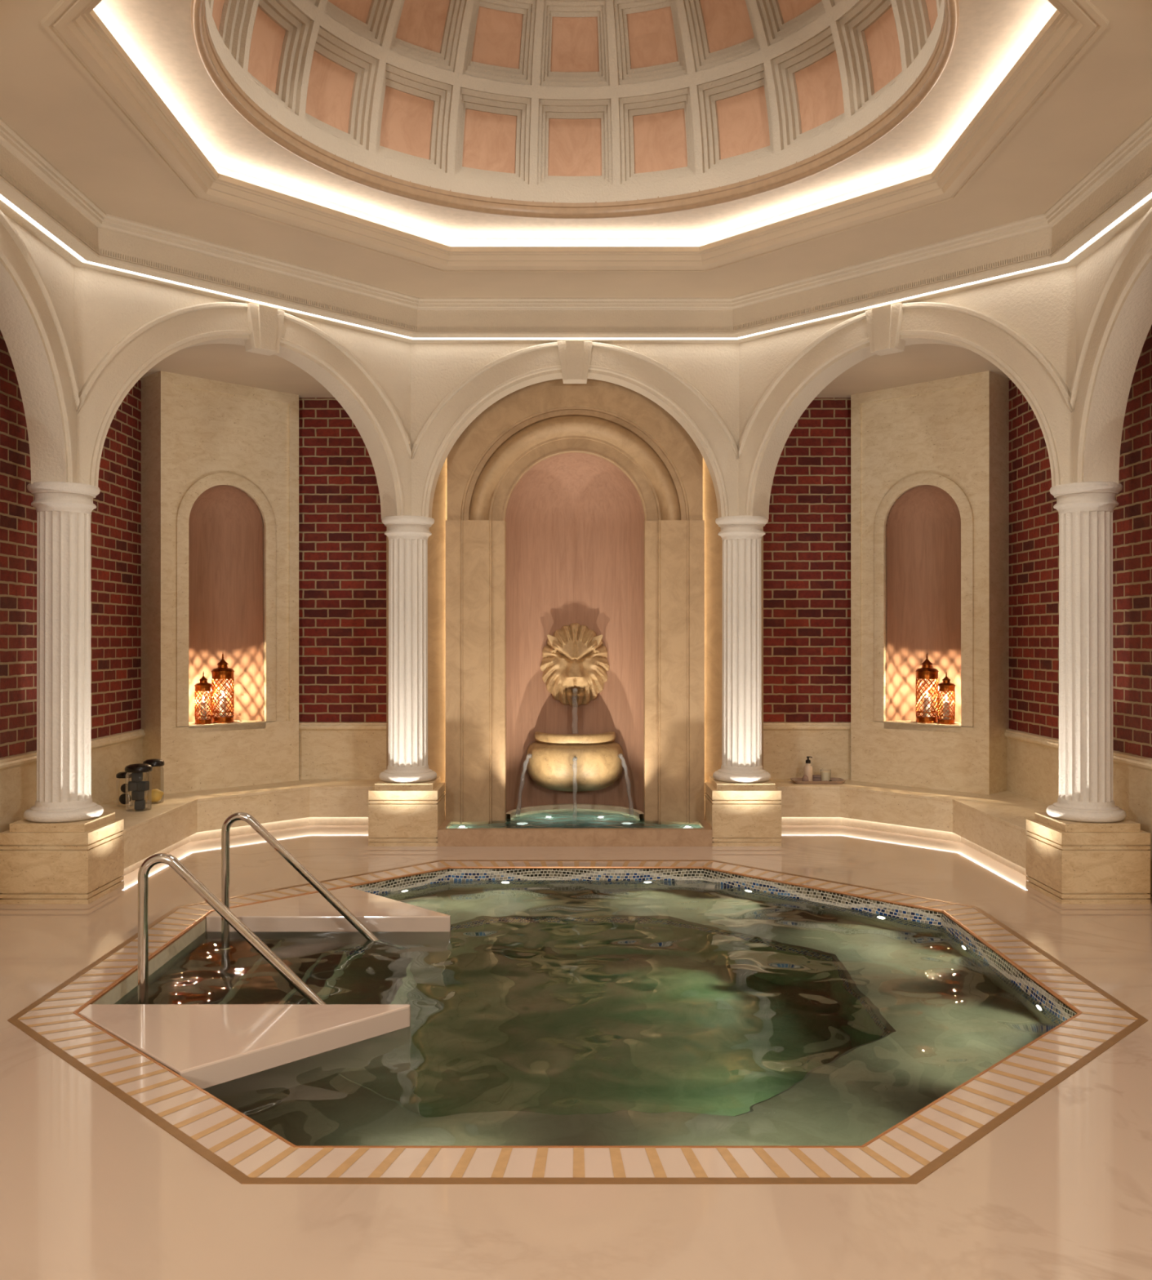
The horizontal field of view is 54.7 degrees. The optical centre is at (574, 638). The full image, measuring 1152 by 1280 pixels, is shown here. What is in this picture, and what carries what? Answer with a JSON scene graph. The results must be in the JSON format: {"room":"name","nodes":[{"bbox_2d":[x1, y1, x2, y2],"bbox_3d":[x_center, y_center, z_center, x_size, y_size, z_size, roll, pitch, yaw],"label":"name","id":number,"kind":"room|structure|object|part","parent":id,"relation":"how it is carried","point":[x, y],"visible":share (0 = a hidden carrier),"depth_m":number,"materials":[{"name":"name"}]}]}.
{"room":"spa","nodes":[
{"label":"spa","id":0,"kind":"room"},
{"bbox_2d":[0,209,79,484],"bbox_3d":[-3.194,-1.647,5.684,0.292,1.392,2.767,0,0,0],"label":"wall","id":1,"kind":"structure","parent":0,"point":[37,283],"depth_m":6.68,"materials":[{"name":"paint"}]},
{"bbox_2d":[0,329,145,893],"bbox_3d":[-3.591,-0.283,7.214,0.058,3.780,5.860,0,0,0],"label":"wall","id":2,"kind":"structure","parent":0,"point":[117,735],"depth_m":8.41,"materials":[{"name":"red brick"}]},
{"bbox_2d":[141,370,298,794],"bbox_3d":[-3.102,-0.283,9.678,0.554,3.780,1.271,0,0,45],"label":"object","id":3,"kind":"structure","parent":2,"relation":"attached to","point":[220,574],"depth_m":9.61,"materials":[{"name":"stone"}]},
{"bbox_2d":[194,671,212,724],"bbox_3d":[-3.140,0.493,9.423,0.146,0.447,0.146,0,0,0],"label":"lantern","id":4,"kind":"object","parent":3,"relation":"in","point":[203,686],"visible":1,"depth_m":9.38,"materials":[{"name":"orange metal"}]},
{"bbox_2d":[200,696,206,719],"bbox_3d":[-3.140,0.574,9.423,0.048,0.210,0.048,0,0,0],"label":"pillar candle","id":5,"kind":"object","parent":4,"relation":"in","point":[203,702],"visible":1,"depth_m":9.40,"materials":[{"name":"white wax"}]},
{"bbox_2d":[210,653,234,723],"bbox_3d":[-3.019,0.413,9.558,0.194,0.606,0.194,0,0,0],"label":"lantern","id":6,"kind":"object","parent":3,"relation":"in","point":[223,672],"visible":0.94,"depth_m":9.50,"materials":[{"name":"orange metal"}]},
{"bbox_2d":[219,690,226,716],"bbox_3d":[-3.019,0.550,9.558,0.056,0.230,0.056,0,0,0],"label":"pillar candle","id":7,"kind":"object","parent":6,"relation":"on","point":[223,700],"visible":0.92,"depth_m":9.54,"materials":[{"name":"white wax"}]},
{"bbox_3d":[-3.099,0.748,9.612,0.450,0.062,0.706,0,0,45],"label":"sill","id":8,"kind":"part","parent":3,"relation":"part of","materials":[{"name":"stone"}]},
{"bbox_2d":[74,265,411,519],"bbox_3d":[-2.259,-1.647,7.942,0.292,1.392,2.767,0,0,45],"label":"wall","id":9,"kind":"structure","parent":0,"point":[124,326],"depth_m":7.67,"materials":[{"name":"paint"}]},
{"bbox_2d":[244,397,386,779],"bbox_3d":[-2.610,-0.283,10.015,2.220,3.780,0.058,0,0,0],"label":"wall","id":10,"kind":"structure","parent":0,"point":[342,538],"depth_m":10.04,"materials":[{"name":"red brick"}]},
{"bbox_2d":[204,0,944,203],"bbox_3d":[0.000,-3.818,5.684,3.782,1.790,3.782,0,0,0],"label":"ceiling","id":11,"kind":"structure","parent":0,"point":[577,74],"depth_m":7.10,"materials":[{"name":"paint"}]},
{"bbox_2d":[386,449,763,813],"bbox_3d":[0.000,-0.259,9.664,3.120,3.830,0.920,0,0,0],"label":"wall","id":12,"kind":"structure","parent":0,"point":[575,522],"depth_m":9.62,"materials":[{"name":"stone"}]},
{"bbox_2d":[525,731,623,791],"bbox_3d":[0.000,1.052,9.457,0.850,0.498,0.435,0,0,0],"label":"fountain basin","id":13,"kind":"object","parent":12,"relation":"attached to","point":[599,766],"visible":0.99,"depth_m":9.34,"materials":[{"name":"stone"}]},
{"bbox_2d":[515,753,531,815],"bbox_3d":[-0.435,1.234,9.443,0.144,0.520,0.040,0,0,-27],"label":"water jet","id":14,"kind":"object","parent":13,"relation":"attached to","point":[528,756],"visible":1,"depth_m":9.42,"materials":[{"name":"clear liquid"}]},
{"bbox_2d":[572,756,577,820],"bbox_3d":[0.000,1.234,9.210,0.042,0.518,0.093,0,0,0],"label":"water jet","id":15,"kind":"object","parent":13,"relation":"attached to","point":[575,758],"visible":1,"depth_m":9.19,"materials":[{"name":"clear liquid"}]},
{"bbox_2d":[618,753,633,815],"bbox_3d":[0.435,1.234,9.443,0.134,0.518,0.040,0,0,29],"label":"water jet","id":16,"kind":"object","parent":13,"relation":"attached to","point":[620,756],"visible":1,"depth_m":9.42,"materials":[{"name":"clear liquid"}]},
{"bbox_2d":[540,622,609,706],"bbox_3d":[0.000,0.229,9.709,0.622,0.737,0.390,0,0,0],"label":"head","id":17,"kind":"object","parent":12,"relation":"attached to","point":[574,656],"visible":1,"depth_m":9.69},
{"bbox_2d":[571,688,577,733],"bbox_3d":[0.000,0.624,9.676,0.057,0.391,0.066,0,0,0],"label":"water jet","id":18,"kind":"object","parent":17,"relation":"attached to","point":[575,718],"visible":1,"depth_m":9.65,"materials":[{"name":"clear liquid"}]},
{"bbox_2d":[445,378,704,822],"bbox_3d":[0.000,-0.283,9.171,2.112,3.780,0.166,0,0,0],"label":"surround","id":19,"kind":"object","parent":12,"relation":"attached to","point":[613,423],"visible":0.95,"depth_m":9.10,"materials":[{"name":"stone"}]},
{"bbox_3d":[0.000,-1.436,9.175,1.870,0.935,0.158,0,0,0],"label":"arch moulding","id":20,"kind":"part","parent":19,"relation":"part of","materials":[{"name":"stone"}]},
{"bbox_2d":[410,340,738,517],"bbox_3d":[0.000,-1.647,8.878,2.767,1.392,0.292,0,0,0],"label":"wall","id":21,"kind":"structure","parent":0,"point":[451,384],"depth_m":8.81,"materials":[{"name":"paint"}]},
{"bbox_2d":[141,343,1008,397],"bbox_3d":[0.000,-2.173,7.234,7.600,0.001,6.100,0,0,0],"label":"ceiling","id":22,"kind":"structure","parent":0,"point":[224,362],"depth_m":8.96,"materials":[{"name":"paint"}]},
{"bbox_2d":[0,825,1151,1279],"bbox_3d":[0.000,1.606,4.684,9.200,0.001,11.600,0,0,0],"label":"floor","id":23,"kind":"structure","parent":0,"point":[91,1188],"depth_m":3.23,"materials":[{"name":"beige stone"}]},
{"bbox_2d":[0,481,124,904],"bbox_3d":[-3.216,0.321,7.016,0.536,2.571,0.536,0,0,0],"label":"column","id":24,"kind":"structure","parent":23,"relation":"on","point":[65,850],"depth_m":6.88,"materials":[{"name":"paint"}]},
{"bbox_2d":[100,779,379,875],"bbox_3d":[-2.581,1.434,8.654,2.032,0.345,2.734,0,0,0],"label":"bench","id":25,"kind":"object","parent":23,"relation":"on","point":[183,818],"visible":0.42,"depth_m":9.09,"materials":[{"name":"stone"}]},
{"bbox_2d":[115,771,133,806],"bbox_3d":[-3.400,1.132,8.424,0.127,0.256,0.127,0,0,0],"label":"glass jar","id":26,"kind":"object","parent":25,"relation":"on","point":[120,775],"visible":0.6,"depth_m":8.42,"materials":[{"name":"clear glass"}]},
{"bbox_3d":[-3.400,1.025,8.424,0.127,0.043,0.127,0,0,0],"label":"lid","id":27,"kind":"part","parent":26,"relation":"part of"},
{"bbox_2d":[119,793,131,804],"bbox_3d":[-3.400,1.208,8.424,0.088,0.084,0.080,0,0,0],"label":"stone","id":28,"kind":"object","parent":26,"relation":"in","point":[122,797],"visible":0.7,"depth_m":8.39,"materials":[{"name":"black stone"}]},
{"bbox_2d":[120,783,125,792],"bbox_3d":[-3.395,1.129,8.424,0.075,0.071,0.068,0,0,0],"label":"stone","id":29,"kind":"object","parent":28,"relation":"on","point":[123,786],"visible":0.5,"depth_m":8.40,"materials":[{"name":"black stone"}]},
{"bbox_2d":[124,763,152,811],"bbox_3d":[-3.220,1.091,8.224,0.191,0.338,0.191,0,0,0],"label":"glass jar","id":30,"kind":"object","parent":25,"relation":"on","point":[137,767],"visible":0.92,"depth_m":8.23,"materials":[{"name":"clear glass"}]},
{"bbox_3d":[-3.220,0.949,8.224,0.191,0.055,0.191,0,0,0],"label":"lid","id":31,"kind":"part","parent":30,"relation":"part of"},
{"bbox_2d":[134,799,145,809],"bbox_3d":[-3.206,1.222,8.214,0.068,0.068,0.068,0,0,-11],"label":"cube","id":32,"kind":"object","parent":30,"relation":"in","point":[140,804],"visible":1,"depth_m":8.18,"materials":[{"name":"black"}]},
{"bbox_2d":[131,791,144,800],"bbox_3d":[-3.220,1.153,8.214,0.068,0.068,0.068,0,0,14],"label":"cube","id":33,"kind":"object","parent":32,"relation":"on","point":[135,795],"visible":1,"depth_m":8.19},
{"bbox_2d":[128,781,137,791],"bbox_3d":[-3.256,1.083,8.214,0.068,0.068,0.068,0,0,-17],"label":"cube","id":34,"kind":"object","parent":33,"relation":"on","point":[132,786],"visible":1,"depth_m":8.18,"materials":[{"name":"black"}]},
{"bbox_2d":[131,772,142,782],"bbox_3d":[-3.226,1.014,8.214,0.068,0.068,0.068,0,0,-9],"label":"cube","id":35,"kind":"object","parent":34,"relation":"on","point":[138,776],"visible":0.83,"depth_m":8.18,"materials":[{"name":"black"}]},
{"bbox_2d":[137,781,149,791],"bbox_3d":[-3.182,1.083,8.214,0.068,0.068,0.068,0,0,6],"label":"cube","id":36,"kind":"object","parent":33,"relation":"on","point":[141,785],"visible":1,"depth_m":8.18,"materials":[{"name":"black"}]},
{"bbox_2d":[142,759,164,804],"bbox_3d":[-3.245,1.092,8.584,0.157,0.334,0.157,0,0,0],"label":"glass jar","id":37,"kind":"object","parent":25,"relation":"on","point":[153,762],"visible":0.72,"depth_m":8.60,"materials":[{"name":"clear glass"}]},
{"bbox_3d":[-3.245,0.951,8.584,0.157,0.051,0.157,0,0,0],"label":"lid","id":38,"kind":"part","parent":37,"relation":"part of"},
{"bbox_2d":[146,788,164,802],"bbox_3d":[-3.233,1.206,8.585,0.120,0.100,0.099,0,0,-13],"label":"lemon","id":39,"kind":"object","parent":37,"relation":"in","point":[157,794],"visible":0.85,"depth_m":8.55,"materials":[{"name":"yellow food"}]},
{"bbox_3d":[-2.581,1.272,8.654,2.032,0.022,2.734,0,0,0],"label":"seat","id":40,"kind":"part","parent":25,"relation":"part of","materials":[{"name":"stone"}]},
{"bbox_3d":[-2.673,1.446,8.685,0.863,0.322,2.813,0,0,33],"label":"recess panel","id":41,"kind":"part","parent":25,"relation":"part of","materials":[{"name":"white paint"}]},
{"bbox_2d":[368,515,445,846],"bbox_3d":[-1.332,0.321,8.900,0.536,2.571,0.536,0,0,0],"label":"column","id":42,"kind":"structure","parent":23,"relation":"on","point":[406,806],"depth_m":8.76,"materials":[{"name":"stone"}]},
{"bbox_2d":[437,803,711,846],"bbox_3d":[0.000,1.554,9.226,2.128,0.206,1.210,0,0,0],"label":"fountain basin","id":43,"kind":"object","parent":23,"relation":"on","point":[446,837],"visible":0.75,"depth_m":8.62,"materials":[{"name":"brown stone"}]},
{"bbox_2d":[446,808,703,828],"bbox_3d":[0.000,1.490,9.236,2.040,0.001,1.090,0,0,0],"label":"water","id":44,"kind":"object","parent":43,"relation":"in","point":[556,818],"visible":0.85,"depth_m":9.05,"materials":[{"name":"teal liquid"}]},
{"bbox_2d":[7,859,1147,1183],"bbox_3d":[0.012,2.130,5.684,4.800,1.053,4.800,0,0,0],"label":"plunge pool","id":45,"kind":"object","parent":23,"relation":"in","point":[158,1060],"visible":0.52,"depth_m":4.43,"materials":[{"name":"beige tile"}]},
{"bbox_2d":[137,853,325,1004],"bbox_3d":[-1.467,1.442,5.084,1.090,0.929,0.084,0,0,0],"label":"handrail","id":46,"kind":"object","parent":45,"relation":"attached to","point":[174,863],"visible":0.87,"depth_m":5.07,"materials":[{"name":"metal"}]},
{"bbox_2d":[221,812,378,941],"bbox_3d":[-1.467,1.442,6.284,1.090,0.929,0.084,0,0,0],"label":"handrail","id":47,"kind":"object","parent":45,"relation":"attached to","point":[265,834],"visible":0.84,"depth_m":6.26,"materials":[{"name":"metal"}]},
{"bbox_2d":[114,880,1062,1145],"bbox_3d":[0.012,1.697,5.684,4.309,0.001,4.309,0,0,0],"label":"pool water","id":48,"kind":"object","parent":45,"relation":"in","point":[548,1012],"visible":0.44,"depth_m":4.96,"materials":[{"name":"green liquid"}]},
{"bbox_2d":[704,515,781,846],"bbox_3d":[1.332,0.321,8.900,0.536,2.571,0.536,0,0,0],"label":"column","id":49,"kind":"structure","parent":23,"relation":"on","point":[743,806],"depth_m":8.76,"materials":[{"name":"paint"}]},
{"bbox_2d":[770,779,1048,875],"bbox_3d":[2.581,1.434,8.654,2.032,0.345,2.734,0,0,0],"label":"bench","id":50,"kind":"object","parent":23,"relation":"on","point":[993,825],"visible":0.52,"depth_m":9.02,"materials":[{"name":"stone"}]},
{"bbox_2d":[790,777,845,784],"bbox_3d":[2.130,1.248,9.784,0.455,0.028,0.256,0,0,0],"label":"tray","id":51,"kind":"object","parent":50,"relation":"on","point":[797,780],"visible":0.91,"depth_m":9.68,"materials":[{"name":"brown wood"}]},
{"bbox_2d":[801,774,808,781],"bbox_3d":[2.012,1.220,9.734,0.060,0.070,0.060,0,0,0],"label":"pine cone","id":52,"kind":"object","parent":51,"relation":"on","point":[805,778],"visible":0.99,"depth_m":9.71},
{"bbox_2d":[803,755,812,781],"bbox_3d":[2.045,1.142,9.774,0.076,0.225,0.076,0,0,0],"label":"pump bottle","id":53,"kind":"object","parent":51,"relation":"on","point":[807,768],"visible":0.92,"depth_m":9.75,"materials":[{"name":"white plastic"}]},
{"bbox_2d":[812,777,821,781],"bbox_3d":[2.130,1.240,9.839,0.110,0.030,0.060,0,0,-3],"label":"soap bar","id":54,"kind":"object","parent":51,"relation":"on","point":[813,779],"visible":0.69,"depth_m":9.81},
{"bbox_2d":[812,774,821,777],"bbox_3d":[2.130,1.212,9.839,0.110,0.022,0.060,0,0,5],"label":"soap bar","id":55,"kind":"object","parent":54,"relation":"on","point":[813,775],"visible":0.76,"depth_m":9.81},
{"bbox_2d":[819,768,831,781],"bbox_3d":[2.205,1.202,9.804,0.096,0.104,0.096,0,0,0],"label":"glass candle","id":56,"kind":"object","parent":51,"relation":"on","point":[824,775],"visible":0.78,"depth_m":9.77,"materials":[{"name":"beige wax"}]},
{"bbox_3d":[2.673,1.446,8.685,0.863,0.322,2.813,0,0,-33],"label":"recess panel","id":57,"kind":"part","parent":50,"relation":"part of","materials":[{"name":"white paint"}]},
{"bbox_3d":[2.581,1.272,8.654,2.032,0.022,2.734,0,0,0],"label":"seat","id":58,"kind":"part","parent":50,"relation":"part of","materials":[{"name":"stone"}]},
{"bbox_2d":[1026,481,1150,904],"bbox_3d":[3.216,0.321,7.016,0.536,2.571,0.536,0,0,0],"label":"column","id":59,"kind":"structure","parent":23,"relation":"on","point":[1083,850],"depth_m":6.88,"materials":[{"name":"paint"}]},
{"bbox_2d":[0,0,1151,297],"bbox_3d":[0.000,-2.772,5.684,5.800,0.322,5.800,0,0,0],"label":"ceiling","id":60,"kind":"structure","parent":0,"point":[135,103],"depth_m":6.52,"materials":[{"name":"paint"}]},
{"bbox_2d":[763,397,906,779],"bbox_3d":[2.610,-0.283,10.015,2.220,3.780,0.058,0,0,0],"label":"wall","id":61,"kind":"structure","parent":0,"point":[806,539],"depth_m":10.04,"materials":[{"name":"red brick"}]},
{"bbox_2d":[737,265,1075,519],"bbox_3d":[2.259,-1.647,7.942,2.767,1.392,0.292,0,0,45],"label":"wall","id":62,"kind":"structure","parent":0,"point":[1025,327],"depth_m":7.67,"materials":[{"name":"paint"}]},
{"bbox_2d":[0,115,1151,343],"bbox_3d":[0.000,-2.483,5.684,6.300,0.300,6.300,0,0,0],"label":"trim","id":63,"kind":"structure","parent":62,"relation":"attached to","point":[1117,192],"depth_m":7.57,"materials":[{"name":"paint"}]},
{"bbox_2d":[1004,324,1151,896],"bbox_3d":[3.591,-0.283,7.214,0.058,3.780,5.860,0,0,0],"label":"wall","id":64,"kind":"structure","parent":0,"point":[1032,735],"depth_m":8.37,"materials":[{"name":"red brick"}]},
{"bbox_2d":[850,370,1008,794],"bbox_3d":[3.102,-0.283,9.678,0.554,3.780,1.271,0,0,-45],"label":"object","id":65,"kind":"structure","parent":64,"relation":"attached to","point":[930,567],"depth_m":9.61,"materials":[{"name":"stone"}]},
{"bbox_3d":[3.099,0.748,9.612,0.450,0.062,0.706,0,0,-45],"label":"sill","id":66,"kind":"part","parent":65,"relation":"part of","materials":[{"name":"stone"}]},
{"bbox_2d":[915,652,938,723],"bbox_3d":[3.019,0.413,9.558,0.194,0.606,0.194,0,0,0],"label":"lantern","id":67,"kind":"object","parent":65,"relation":"in","point":[926,672],"visible":0.98,"depth_m":9.50,"materials":[{"name":"orange metal"}]},
{"bbox_2d":[923,689,930,716],"bbox_3d":[3.019,0.550,9.558,0.056,0.230,0.056,0,0,0],"label":"pillar candle","id":68,"kind":"object","parent":67,"relation":"on","point":[928,700],"visible":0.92,"depth_m":9.53,"materials":[{"name":"white wax"}]},
{"bbox_2d":[937,672,955,724],"bbox_3d":[3.140,0.493,9.423,0.146,0.447,0.146,0,0,0],"label":"lantern","id":69,"kind":"object","parent":65,"relation":"in","point":[945,686],"visible":1,"depth_m":9.38,"materials":[{"name":"orange metal"}]},
{"bbox_2d":[942,695,949,719],"bbox_3d":[3.140,0.574,9.423,0.048,0.210,0.048,0,0,0],"label":"pillar candle","id":70,"kind":"object","parent":69,"relation":"in","point":[944,702],"visible":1,"depth_m":9.41,"materials":[{"name":"white wax"}]},
{"bbox_2d":[1070,207,1151,484],"bbox_3d":[3.194,-1.647,5.684,0.292,1.392,2.767,0,0,0],"label":"wall","id":71,"kind":"structure","parent":0,"point":[1113,283],"depth_m":6.67,"materials":[{"name":"paint"}]}
]}

